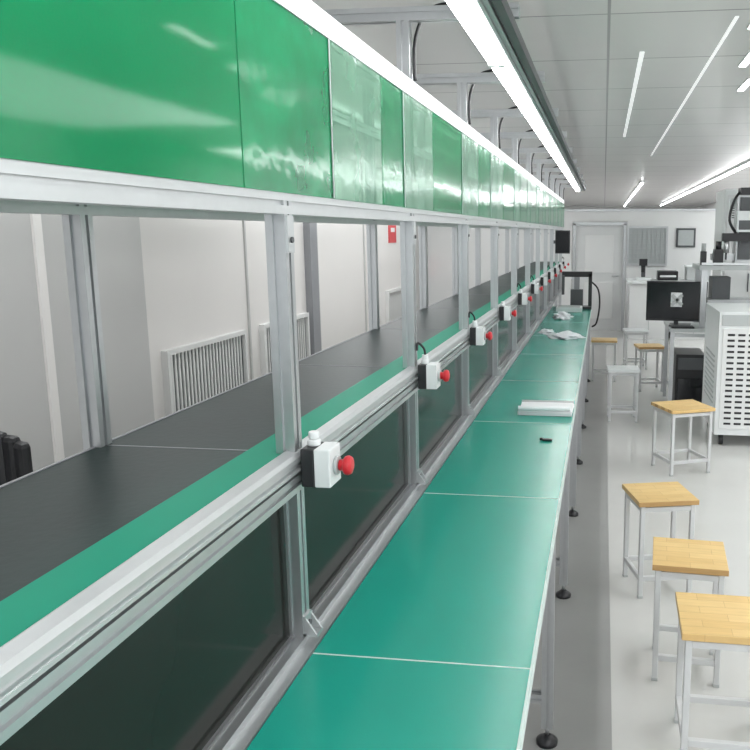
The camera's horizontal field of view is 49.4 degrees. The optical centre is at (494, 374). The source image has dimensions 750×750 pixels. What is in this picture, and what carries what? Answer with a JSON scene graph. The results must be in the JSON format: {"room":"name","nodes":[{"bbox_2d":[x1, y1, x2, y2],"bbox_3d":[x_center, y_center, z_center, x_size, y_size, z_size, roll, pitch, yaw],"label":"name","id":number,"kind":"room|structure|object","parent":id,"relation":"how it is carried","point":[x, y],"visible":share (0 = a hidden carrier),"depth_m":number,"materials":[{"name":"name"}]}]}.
{"room":"factory floor","nodes":[
{"label":"factory floor","id":0,"kind":"room"},
{"bbox_2d":[0,158,500,471],"bbox_3d":[-1.304,-1.880,12.653,0.415,2.450,31.000,1,10,8],"label":"wall","id":1,"kind":"structure","parent":0,"point":[164,283],"depth_m":5.00,"materials":[{"name":"paint"}]},
{"bbox_2d":[161,329,249,415],"bbox_3d":[-2.189,-0.021,6.147,0.050,0.510,1.250,1,10,8],"label":"radiator","id":2,"kind":"object","parent":1,"relation":"in","point":[195,372],"visible":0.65,"depth_m":6.04,"materials":[{"name":"white metal"}]},
{"bbox_2d":[259,322,271,375],"bbox_3d":[-2.059,-0.235,7.096,0.050,0.450,0.234,1,10,8],"label":"air vent","id":3,"kind":"object","parent":1,"relation":"in","point":[264,329],"depth_m":7.12,"materials":[{"name":"white metal"}]},
{"bbox_2d":[296,313,310,359],"bbox_3d":[-1.936,-0.396,7.999,0.050,0.449,0.337,1,10,8],"label":"air vent","id":4,"kind":"object","parent":1,"relation":"in","point":[303,334],"depth_m":8.06,"materials":[{"name":"white metal"}]},
{"bbox_2d":[388,225,395,242],"bbox_3d":[-1.464,-2.089,11.408,0.015,0.400,0.400,1,10,8],"label":"wall sign","id":5,"kind":"object","parent":1,"relation":"attached to","point":[391,228],"visible":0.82,"depth_m":11.38,"materials":[{"name":"red plastic"}]},
{"bbox_2d":[385,287,401,322],"bbox_3d":[-1.433,-1.013,11.698,0.050,0.510,1.070,1,10,8],"label":"air vent","id":6,"kind":"object","parent":1,"relation":"in","point":[393,302],"visible":0.52,"depth_m":11.48,"materials":[{"name":"white metal"}]},
{"bbox_2d":[311,0,749,206],"bbox_3d":[1.774,-3.080,12.122,6.600,0.100,31.200,1,10,8],"label":"ceiling","id":7,"kind":"structure","parent":0,"point":[587,51],"depth_m":4.68,"materials":[{"name":"white paint"}]},
{"bbox_2d":[623,181,643,206],"bbox_3d":[3.307,-4.324,19.532,0.060,0.058,12.500,1,10,8],"label":"tube light","id":8,"kind":"object","parent":7,"relation":"attached to","point":[640,184],"depth_m":16.22,"materials":[{"name":"white plastic"}]},
{"bbox_2d":[660,159,749,205],"bbox_3d":[4.021,-3.805,16.627,0.060,0.058,16.840,1,10,8],"label":"tube light","id":9,"kind":"object","parent":7,"relation":"attached to","point":[746,163],"depth_m":12.61,"materials":[{"name":"white plastic"}]},
{"bbox_2d":[427,209,715,327],"bbox_3d":[1.910,-1.696,13.017,6.100,1.960,0.140,1,10,8],"label":"wall","id":10,"kind":"structure","parent":0,"point":[439,238],"depth_m":12.98,"materials":[{"name":"paint"}]},
{"bbox_2d":[572,222,626,330],"bbox_3d":[1.689,-1.599,13.043,0.860,1.760,0.142,1,10,8],"label":"door","id":11,"kind":"structure","parent":10,"relation":"in","point":[599,248],"depth_m":12.99,"materials":[{"name":"metal"}]},
{"bbox_2d":[626,226,667,265],"bbox_3d":[2.436,-2.065,12.808,0.640,0.620,0.040,1,10,8],"label":"window","id":12,"kind":"structure","parent":10,"relation":"in","point":[650,243],"depth_m":12.80,"materials":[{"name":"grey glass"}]},
{"bbox_2d":[676,228,695,246],"bbox_3d":[3.031,-2.179,12.709,0.300,0.300,0.035,1,10,8],"label":"picture frame","id":13,"kind":"object","parent":10,"relation":"attached to","point":[685,237],"visible":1,"depth_m":12.69,"materials":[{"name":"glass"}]},
{"bbox_2d":[549,206,700,278],"bbox_3d":[3.835,-4.527,27.469,6.600,2.450,0.200,1,10,8],"label":"trim","id":14,"kind":"structure","parent":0,"point":[639,207],"depth_m":27.09,"materials":[{"name":"grey metal"}]},
{"bbox_2d":[590,279,749,749],"bbox_3d":[1.774,-0.570,12.571,6.600,0.100,31.200,1,10,8],"label":"floor","id":15,"kind":"structure","parent":0,"point":[642,708],"depth_m":4.10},
{"bbox_2d":[0,431,32,484],"bbox_3d":[-1.643,0.700,2.420,0.546,0.970,0.616,-2,10,-12],"label":"office chair","id":16,"kind":"object","parent":15,"relation":"on","point":[15,454],"visible":0.17,"depth_m":2.58,"materials":[{"name":"black plastic"}]},
{"bbox_2d":[0,0,585,749],"bbox_3d":[0.096,-0.583,5.879,0.835,2.280,12.900,1,10,8],"label":"frame","id":17,"kind":"object","parent":15,"relation":"on","point":[165,582],"visible":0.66,"depth_m":1.57,"materials":[{"name":"metal"}]},
{"bbox_2d":[0,0,563,226],"bbox_3d":[0.190,-1.293,5.841,0.006,0.343,12.906,1,10,8],"label":"partition panels","id":18,"kind":"object","parent":17,"relation":"attached to","point":[236,93],"visible":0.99,"depth_m":1.26,"materials":[{"name":"green plastic"}]},
{"bbox_2d":[300,430,353,487],"bbox_3d":[-0.341,0.170,1.647,0.099,0.110,0.068,1,10,8],"label":"box","id":19,"kind":"object","parent":17,"relation":"attached to","point":[322,465],"visible":1,"depth_m":1.62,"materials":[{"name":"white plastic"}]},
{"bbox_2d":[416,342,449,388],"bbox_3d":[-0.206,-0.035,2.668,0.109,0.154,0.068,1,10,8],"label":"box","id":20,"kind":"object","parent":17,"relation":"attached to","point":[430,376],"visible":1,"depth_m":2.65,"materials":[{"name":"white plastic"}]},
{"bbox_2d":[468,311,492,344],"bbox_3d":[-0.067,-0.218,3.693,0.109,0.154,0.068,1,10,8],"label":"box","id":21,"kind":"object","parent":17,"relation":"attached to","point":[478,335],"visible":1,"depth_m":3.67,"materials":[{"name":"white plastic"}]},
{"bbox_2d":[412,0,585,199],"bbox_3d":[0.336,-1.611,5.678,0.325,0.237,12.870,1,10,8],"label":"ceiling light","id":22,"kind":"object","parent":17,"relation":"attached to","point":[491,25],"visible":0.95,"depth_m":3.01,"materials":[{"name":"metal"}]},
{"bbox_2d":[499,301,516,320],"bbox_3d":[0.078,-0.379,4.720,0.099,0.110,0.068,1,10,8],"label":"box","id":23,"kind":"object","parent":17,"relation":"attached to","point":[505,312],"visible":1,"depth_m":4.70,"materials":[{"name":"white plastic"}]},
{"bbox_2d":[517,283,531,304],"bbox_3d":[0.212,-0.584,5.742,0.109,0.154,0.068,1,10,8],"label":"box","id":24,"kind":"object","parent":17,"relation":"attached to","point":[523,298],"visible":1,"depth_m":5.72,"materials":[{"name":"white plastic"}]},
{"bbox_2d":[530,275,542,293],"bbox_3d":[0.352,-0.767,6.766,0.109,0.154,0.068,1,10,8],"label":"box","id":25,"kind":"object","parent":17,"relation":"attached to","point":[535,288],"visible":1,"depth_m":6.75,"materials":[{"name":"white plastic"}]},
{"bbox_2d":[541,274,550,285],"bbox_3d":[0.497,-0.928,7.794,0.099,0.110,0.068,1,10,8],"label":"box","id":26,"kind":"object","parent":17,"relation":"attached to","point":[544,280],"visible":1,"depth_m":7.77,"materials":[{"name":"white plastic"}]},
{"bbox_2d":[547,265,556,278],"bbox_3d":[0.631,-1.133,8.815,0.109,0.154,0.068,1,10,8],"label":"box","id":27,"kind":"object","parent":17,"relation":"attached to","point":[551,275],"visible":0.98,"depth_m":8.79,"materials":[{"name":"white plastic"}]},
{"bbox_2d":[553,262,561,273],"bbox_3d":[0.771,-1.316,9.839,0.109,0.154,0.068,1,10,8],"label":"box","id":28,"kind":"object","parent":17,"relation":"attached to","point":[556,270],"visible":0.91,"depth_m":9.82,"materials":[{"name":"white plastic"}]},
{"bbox_2d":[554,230,569,253],"bbox_3d":[0.817,-1.634,9.828,0.210,0.280,0.055,1,10,8],"label":"monitor","id":29,"kind":"object","parent":17,"relation":"attached to","point":[562,237],"visible":1,"depth_m":9.80,"materials":[{"name":"black plastic"}]},
{"bbox_2d":[559,262,565,269],"bbox_3d":[0.915,-1.477,10.867,0.099,0.110,0.068,1,10,8],"label":"box","id":30,"kind":"object","parent":17,"relation":"attached to","point":[561,266],"visible":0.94,"depth_m":10.84,"materials":[{"name":"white plastic"}]},
{"bbox_2d":[522,345,611,749],"bbox_3d":[0.183,0.780,4.726,0.963,0.002,14.000,1,10,8],"label":"floor strip","id":31,"kind":"object","parent":15,"relation":"on","point":[582,715],"visible":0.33,"depth_m":3.39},
{"bbox_2d":[246,306,591,749],"bbox_3d":[0.225,0.461,4.408,0.470,0.739,10.300,1,10,8],"label":"workbench","id":32,"kind":"object","parent":31,"relation":"on","point":[436,648],"visible":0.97,"depth_m":1.94,"materials":[{"name":"green rubber"},{"name":"aluminium"},{"name":"black plastic"}]},
{"bbox_2d":[518,400,573,416],"bbox_3d":[0.251,0.152,3.904,0.264,0.046,0.255,1,10,8],"label":"paper stack","id":33,"kind":"object","parent":32,"relation":"on","point":[528,407],"visible":1,"depth_m":3.80,"materials":[{"name":"paper"}]},
{"bbox_2d":[540,438,551,440],"bbox_3d":[0.212,0.269,3.345,0.052,0.012,0.020,1,10,8],"label":"clip","id":34,"kind":"object","parent":32,"relation":"on","point":[542,439],"visible":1,"depth_m":3.34,"materials":[{"name":"plastic"}]},
{"bbox_2d":[538,328,555,334],"bbox_3d":[0.446,-0.382,6.924,0.158,0.034,0.252,1,10,8],"label":"crumpled cloth","id":35,"kind":"object","parent":32,"relation":"on","point":[542,331],"visible":0.93,"depth_m":6.89,"materials":[{"name":"white fabric"}]},
{"bbox_2d":[553,311,573,319],"bbox_3d":[0.691,-0.617,8.157,0.233,0.063,0.471,1,10,8],"label":"crumpled cloth","id":36,"kind":"object","parent":32,"relation":"on","point":[562,315],"visible":1,"depth_m":8.03,"materials":[{"name":"white fabric"}]},
{"bbox_2d":[547,330,585,339],"bbox_3d":[0.569,-0.342,6.652,0.317,0.050,0.364,-5,11,-26],"label":"crumpled cloth","id":37,"kind":"object","parent":32,"relation":"on","point":[564,335],"visible":1,"depth_m":6.57,"materials":[{"name":"white fabric"}]},
{"bbox_2d":[556,305,581,311],"bbox_3d":[0.821,-0.735,8.838,0.280,0.055,0.280,1,10,8],"label":"tray","id":38,"kind":"object","parent":32,"relation":"on","point":[566,308],"visible":1,"depth_m":8.71,"materials":[{"name":"white plastic"}]},
{"bbox_2d":[562,271,600,326],"bbox_3d":[0.979,-0.859,9.091,0.440,0.629,0.200,1,10,8],"label":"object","id":39,"kind":"object","parent":32,"relation":"on","point":[576,294],"visible":0.92,"depth_m":9.03,"materials":[{"name":"plastic"}]},
{"bbox_2d":[591,337,616,381],"bbox_3d":[1.193,-0.171,8.775,0.280,0.450,0.260,1,10,8],"label":"stool","id":40,"kind":"object","parent":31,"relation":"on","point":[600,341],"visible":0.91,"depth_m":8.67,"materials":[{"name":"brown wood"}]},
{"bbox_2d":[606,365,640,422],"bbox_3d":[1.099,0.161,6.900,0.270,0.455,0.260,1,10,5],"label":"stool","id":41,"kind":"object","parent":15,"relation":"on","point":[613,370],"visible":1,"depth_m":6.81,"materials":[{"name":"white plastic"}]},
{"bbox_2d":[622,328,648,368],"bbox_3d":[1.673,-0.316,9.555,0.280,0.460,0.280,0,10,3],"label":"stool","id":42,"kind":"object","parent":15,"relation":"on","point":[628,331],"visible":0.8,"depth_m":9.46,"materials":[{"name":"white plastic"}]},
{"bbox_2d":[634,343,663,391],"bbox_3d":[1.583,-0.078,8.226,0.270,0.460,0.270,0,10,-2],"label":"stool","id":43,"kind":"object","parent":15,"relation":"on","point":[660,348],"visible":0.77,"depth_m":8.13,"materials":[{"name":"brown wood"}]},
{"bbox_2d":[622,481,698,598],"bbox_3d":[0.741,0.746,3.640,0.270,0.450,0.270,-1,10,-7],"label":"stool","id":44,"kind":"object","parent":15,"relation":"on","point":[673,497],"visible":0.76,"depth_m":3.55,"materials":[{"name":"brown wood"}]},
{"bbox_2d":[626,278,708,339],"bbox_3d":[2.717,-1.026,12.335,1.390,0.880,0.750,1,10,8],"label":"laboratory bench","id":45,"kind":"object","parent":15,"relation":"on","point":[637,289],"visible":0.33,"depth_m":12.08,"materials":[{"name":"white plastic"}]},
{"bbox_2d":[636,259,650,279],"bbox_3d":[2.264,-1.611,12.195,0.220,0.318,0.240,1,10,8],"label":"microscope","id":46,"kind":"object","parent":45,"relation":"on","point":[642,262],"visible":1,"depth_m":12.12,"materials":[{"name":"white plastic"}]},
{"bbox_2d":[657,270,677,280],"bbox_3d":[2.622,-1.516,12.173,0.300,0.138,0.320,1,10,8],"label":"printer","id":47,"kind":"object","parent":45,"relation":"on","point":[661,274],"visible":1,"depth_m":12.03,"materials":[{"name":"black plastic"}]},
{"bbox_2d":[683,265,710,280],"bbox_3d":[3.084,-1.559,12.190,0.390,0.218,0.390,1,10,8],"label":"storage bin","id":48,"kind":"object","parent":45,"relation":"on","point":[689,270],"visible":0.46,"depth_m":12.03,"materials":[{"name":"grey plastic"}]},
{"bbox_2d":[651,399,715,476],"bbox_3d":[1.269,0.423,5.448,0.320,0.450,0.300,-3,11,-16],"label":"stool","id":49,"kind":"object","parent":15,"relation":"on","point":[690,408],"visible":1,"depth_m":5.37,"materials":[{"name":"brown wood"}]},
{"bbox_2d":[662,321,704,400],"bbox_3d":[2.125,-0.093,7.483,1.050,0.750,0.700,1,10,8],"label":"desk","id":50,"kind":"object","parent":15,"relation":"on","point":[668,329],"visible":0.56,"depth_m":7.24,"materials":[{"name":"grey plastic"}]},
{"bbox_2d":[646,281,707,326],"bbox_3d":[1.660,-0.656,7.338,0.540,0.410,0.224,1,10,8],"label":"computer monitor","id":51,"kind":"object","parent":50,"relation":"on","point":[675,301],"visible":0.91,"depth_m":7.27,"materials":[{"name":"black plastic"}]},
{"bbox_2d":[671,325,694,328],"bbox_3d":[1.688,-0.434,7.200,0.200,0.020,0.110,1,10,8],"label":"keyboard","id":52,"kind":"object","parent":50,"relation":"on","point":[672,326],"visible":1,"depth_m":7.15,"materials":[{"name":"black plastic"}]},
{"bbox_2d":[692,187,749,327],"bbox_3d":[2.215,-1.059,7.263,0.760,1.229,0.570,1,10,8],"label":"machine","id":53,"kind":"object","parent":50,"relation":"on","point":[719,286],"visible":0.98,"depth_m":7.08,"materials":[{"name":"grey plastic"}]},
{"bbox_2d":[672,347,703,402],"bbox_3d":[1.814,0.022,7.552,0.260,0.500,0.468,1,10,8],"label":"computer tower","id":54,"kind":"object","parent":15,"relation":"on","point":[688,363],"visible":0.77,"depth_m":7.33,"materials":[{"name":"black plastic"}]},
{"bbox_2d":[651,537,728,687],"bbox_3d":[0.708,0.869,2.954,0.260,0.450,0.270,2,10,11],"label":"stool","id":55,"kind":"object","parent":15,"relation":"on","point":[702,560],"visible":0.91,"depth_m":2.85,"materials":[{"name":"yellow wood"}]},
{"bbox_2d":[674,592,749,749],"bbox_3d":[0.709,0.953,2.482,0.290,0.450,0.280,2,10,9],"label":"stool","id":56,"kind":"object","parent":15,"relation":"on","point":[705,621],"visible":1,"depth_m":2.40,"materials":[{"name":"brown wood"}]},
{"bbox_2d":[702,303,749,443],"bbox_3d":[1.985,-0.024,6.330,0.564,1.020,0.812,1,10,8],"label":"base cabinet","id":57,"kind":"object","parent":15,"relation":"on","point":[726,367],"visible":0.94,"depth_m":5.99,"materials":[{"name":"white metal"}]},
{"bbox_2d":[713,189,749,296],"bbox_3d":[2.878,-1.063,9.191,0.650,2.060,0.730,1,10,8],"label":"machine","id":58,"kind":"object","parent":15,"relation":"on","point":[740,279],"visible":0.27,"depth_m":8.86,"materials":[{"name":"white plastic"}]},
{"bbox_2d":[701,202,715,208],"bbox_3d":[4.933,-1.733,11.830,0.200,2.450,31.000,1,10,8],"label":"wall","id":59,"kind":"structure","parent":0,"point":[713,205],"depth_m":24.51,"materials":[{"name":"white paint"}]}
]}

